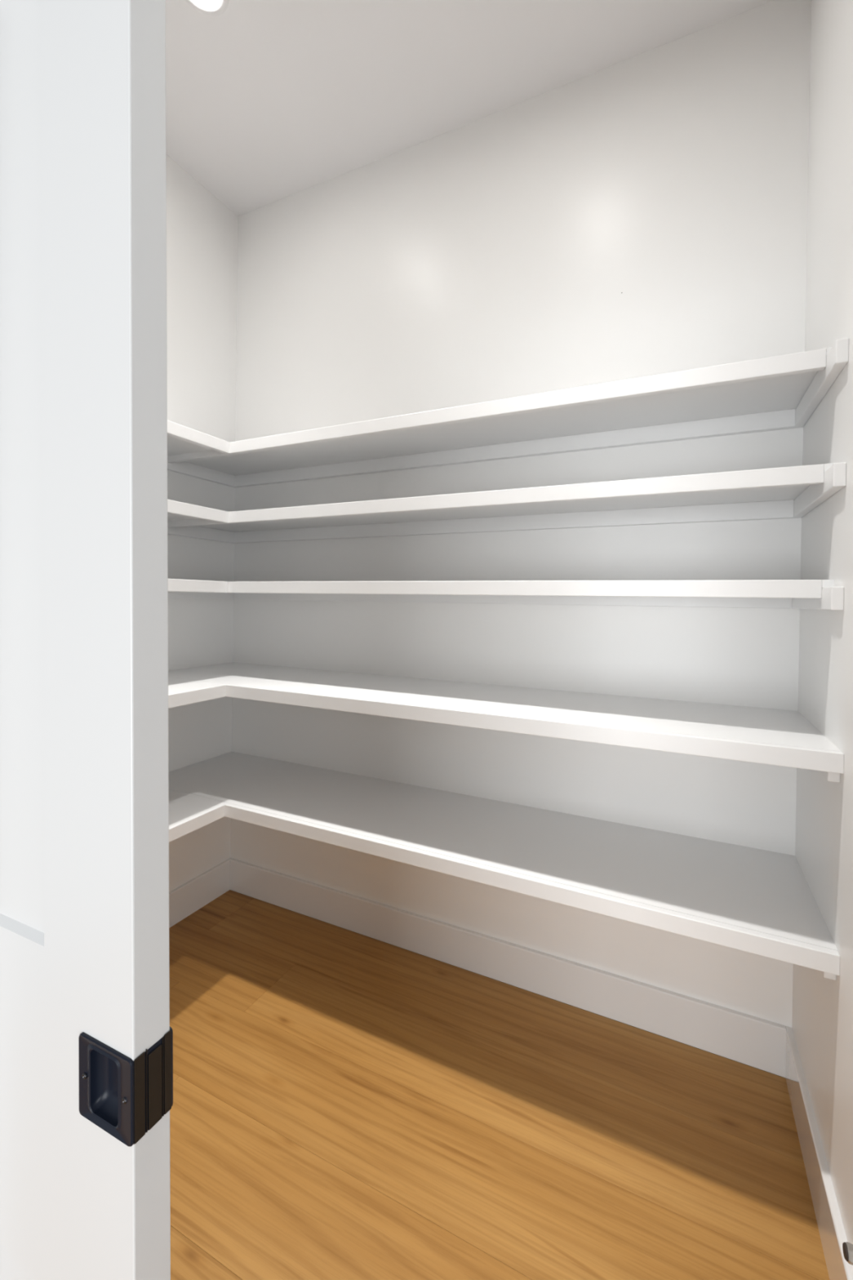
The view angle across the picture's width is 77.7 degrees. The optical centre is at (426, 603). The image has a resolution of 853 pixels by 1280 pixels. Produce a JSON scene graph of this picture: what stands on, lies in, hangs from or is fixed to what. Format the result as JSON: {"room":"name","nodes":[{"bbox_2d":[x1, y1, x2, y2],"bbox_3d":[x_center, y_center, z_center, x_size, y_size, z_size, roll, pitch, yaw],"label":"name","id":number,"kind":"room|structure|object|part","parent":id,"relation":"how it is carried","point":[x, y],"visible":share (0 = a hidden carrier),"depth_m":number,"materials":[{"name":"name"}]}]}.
{"room":"food storage area","nodes":[
{"label":"food storage area","id":0,"kind":"room"},
{"bbox_2d":[165,153,238,891],"bbox_3d":[-1.245,-0.202,1.714,0.120,3.050,1.516,1,0,26],"label":"wall","id":1,"kind":"structure","parent":0,"point":[202,231],"depth_m":2.20,"materials":[{"name":"paint"}]},
{"bbox_2d":[168,857,232,928],"bbox_3d":[-1.179,1.207,1.749,0.015,0.134,1.395,1,0,26],"label":"baseboard","id":2,"kind":"structure","parent":1,"relation":"attached to","point":[188,898],"depth_m":2.21,"materials":[{"name":"white paint"}]},
{"bbox_2d":[165,0,773,216],"bbox_3d":[-0.195,-1.759,1.276,2.403,0.100,1.636,1,0,26],"label":"ceiling","id":3,"kind":"structure","parent":0,"point":[268,101],"depth_m":1.69,"materials":[{"name":"paint"}]},
{"bbox_2d":[185,0,229,15],"bbox_3d":[-0.625,-1.713,1.477,0.140,0.006,0.140,1,0,26],"label":"recessed light","id":4,"kind":"object","parent":3,"relation":"in","point":[209,7],"visible":1,"depth_m":1.52,"materials":[{"name":"paint"}]},
{"bbox_2d":[168,889,829,1279],"bbox_3d":[-0.606,1.315,0.537,2.503,0.050,3.320,1,0,26],"label":"floor","id":5,"kind":"structure","parent":0,"point":[348,1104],"depth_m":1.30,"materials":[{"name":"brown wood"}]},
{"bbox_2d":[230,0,811,1027],"bbox_3d":[0.111,-0.184,1.969,2.343,3.050,0.120,1,0,26],"label":"wall","id":6,"kind":"structure","parent":0,"point":[643,215],"depth_m":1.75,"materials":[{"name":"paint"}]},
{"bbox_2d":[168,751,839,980],"bbox_3d":[-0.231,0.712,1.292,2.103,0.065,1.395,1,0,26],"label":"corner shelf","id":7,"kind":"object","parent":6,"relation":"attached to","point":[753,900],"visible":0.82,"depth_m":1.49,"materials":[{"name":"white wood"}]},
{"bbox_2d":[167,578,844,610],"bbox_3d":[-0.220,-0.036,1.288,2.103,0.065,1.395,1,0,26],"label":"corner shelf","id":8,"kind":"object","parent":6,"relation":"attached to","point":[814,594],"visible":0.8,"depth_m":1.53,"materials":[{"name":"white wood"}]},
{"bbox_2d":[168,662,844,782],"bbox_3d":[-0.225,0.312,1.290,2.103,0.065,1.395,1,0,26],"label":"corner shelf","id":9,"kind":"object","parent":6,"relation":"attached to","point":[771,736],"visible":0.79,"depth_m":1.45,"materials":[{"name":"white wood"}]},
{"bbox_2d":[167,462,846,543],"bbox_3d":[-0.216,-0.285,1.286,2.103,0.065,1.395,1,0,26],"label":"corner shelf","id":10,"kind":"object","parent":6,"relation":"attached to","point":[793,491],"visible":0.81,"depth_m":1.60,"materials":[{"name":"white wood"}]},
{"bbox_2d":[167,337,848,488],"bbox_3d":[-0.213,-0.534,1.284,2.103,0.065,1.395,1,0,26],"label":"corner shelf","id":11,"kind":"object","parent":6,"relation":"attached to","point":[782,392],"visible":0.86,"depth_m":1.59,"materials":[{"name":"white wood"}]},
{"bbox_2d":[230,858,786,1077],"bbox_3d":[0.061,1.224,1.917,2.072,0.134,0.015,1,0,26],"label":"baseboard","id":12,"kind":"structure","parent":6,"relation":"attached to","point":[760,1043],"depth_m":1.76,"materials":[{"name":"white paint"}]},
{"bbox_2d":[791,0,852,1244],"bbox_3d":[0.757,-0.167,0.750,0.120,3.050,1.516,1,0,26],"label":"wall","id":13,"kind":"structure","parent":0,"point":[822,1020],"depth_m":1.17,"materials":[{"name":"paint"}]},
{"bbox_2d":[785,1026,852,1279],"bbox_3d":[0.702,1.240,0.843,0.015,0.134,1.395,1,0,26],"label":"baseboard","id":14,"kind":"structure","parent":13,"relation":"attached to","point":[828,1218],"depth_m":1.14,"materials":[{"name":"white paint"}]},
{"bbox_2d":[842,1241,852,1265],"bbox_3d":[0.615,0.900,0.720,0.076,0.042,0.042,1,0,26],"label":"door stop","id":15,"kind":"object","parent":14,"relation":"attached to","point":[847,1247],"visible":1,"depth_m":0.73,"materials":[{"name":"silver metal"}]},
{"bbox_3d":[0.613,0.900,0.721,0.067,0.019,0.022,1,0,26],"label":"rod","id":16,"kind":"part","parent":15,"relation":"part of","materials":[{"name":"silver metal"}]},
{"bbox_3d":[-0.547,-0.206,0.604,2.103,3.008,0.121,1,0,26],"label":"wall","id":17,"kind":"structure","parent":0,"visible":0},
{"bbox_2d":[0,0,173,1279],"bbox_3d":[-0.603,0.275,0.630,0.822,2.023,0.040,0,0,26],"label":"door","id":18,"kind":"structure","parent":17,"relation":"in","point":[86,1034],"depth_m":0.47,"materials":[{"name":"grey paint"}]},
{"bbox_3d":[-0.601,0.860,0.628,0.571,0.453,0.023,0,0,26],"label":"panel","id":19,"kind":"part","parent":18,"relation":"part of","materials":[{"name":"grey paint"}]},
{"bbox_3d":[-0.606,-0.148,0.632,0.571,0.936,0.023,0,0,26],"label":"panel","id":20,"kind":"part","parent":18,"relation":"part of","materials":[{"name":"grey paint"}]},
{"bbox_3d":[-0.603,0.477,0.630,0.571,0.314,0.035,0,0,26],"label":"rail","id":21,"kind":"part","parent":18,"relation":"part of","materials":[{"name":"grey paint"}]},
{"bbox_2d":[89,1049,117,1126],"bbox_3d":[-0.272,0.412,0.456,0.037,0.055,0.012,0,0,26],"label":"door handle","id":22,"kind":"object","parent":18,"relation":"on","point":[103,1063],"depth_m":0.46,"materials":[{"name":"black metal"}]},
{"bbox_3d":[-0.273,0.411,0.450,0.072,0.072,0.003,1,0,26],"label":"recessed pull","id":23,"kind":"part","parent":18,"relation":"part of","materials":[{"name":"black metal"}]},
{"bbox_3d":[-0.236,0.410,0.446,0.001,0.070,0.001,0,0,26],"label":"edge rail","id":24,"kind":"part","parent":18,"relation":"part of","materials":[{"name":"black metal"}]},
{"bbox_3d":[-0.234,0.411,0.452,0.001,0.068,0.035,0,0,26],"label":"edge plate","id":25,"kind":"part","parent":18,"relation":"part of","materials":[{"name":"black metal"}]},
{"bbox_3d":[-0.232,0.413,0.453,0.002,0.063,0.013,0,0,26],"label":"edge lever","id":26,"kind":"part","parent":18,"relation":"part of","materials":[{"name":"black metal"}]},
{"bbox_3d":[-0.229,0.411,0.460,0.001,0.068,0.001,0,0,26],"label":"edge rail","id":27,"kind":"part","parent":18,"relation":"part of","materials":[{"name":"black metal"}]},
{"bbox_3d":[-0.257,0.411,0.484,0.072,0.072,0.003,1,0,26],"label":"plate","id":28,"kind":"part","parent":18,"relation":"part of","materials":[{"name":"black metal"}]}
]}

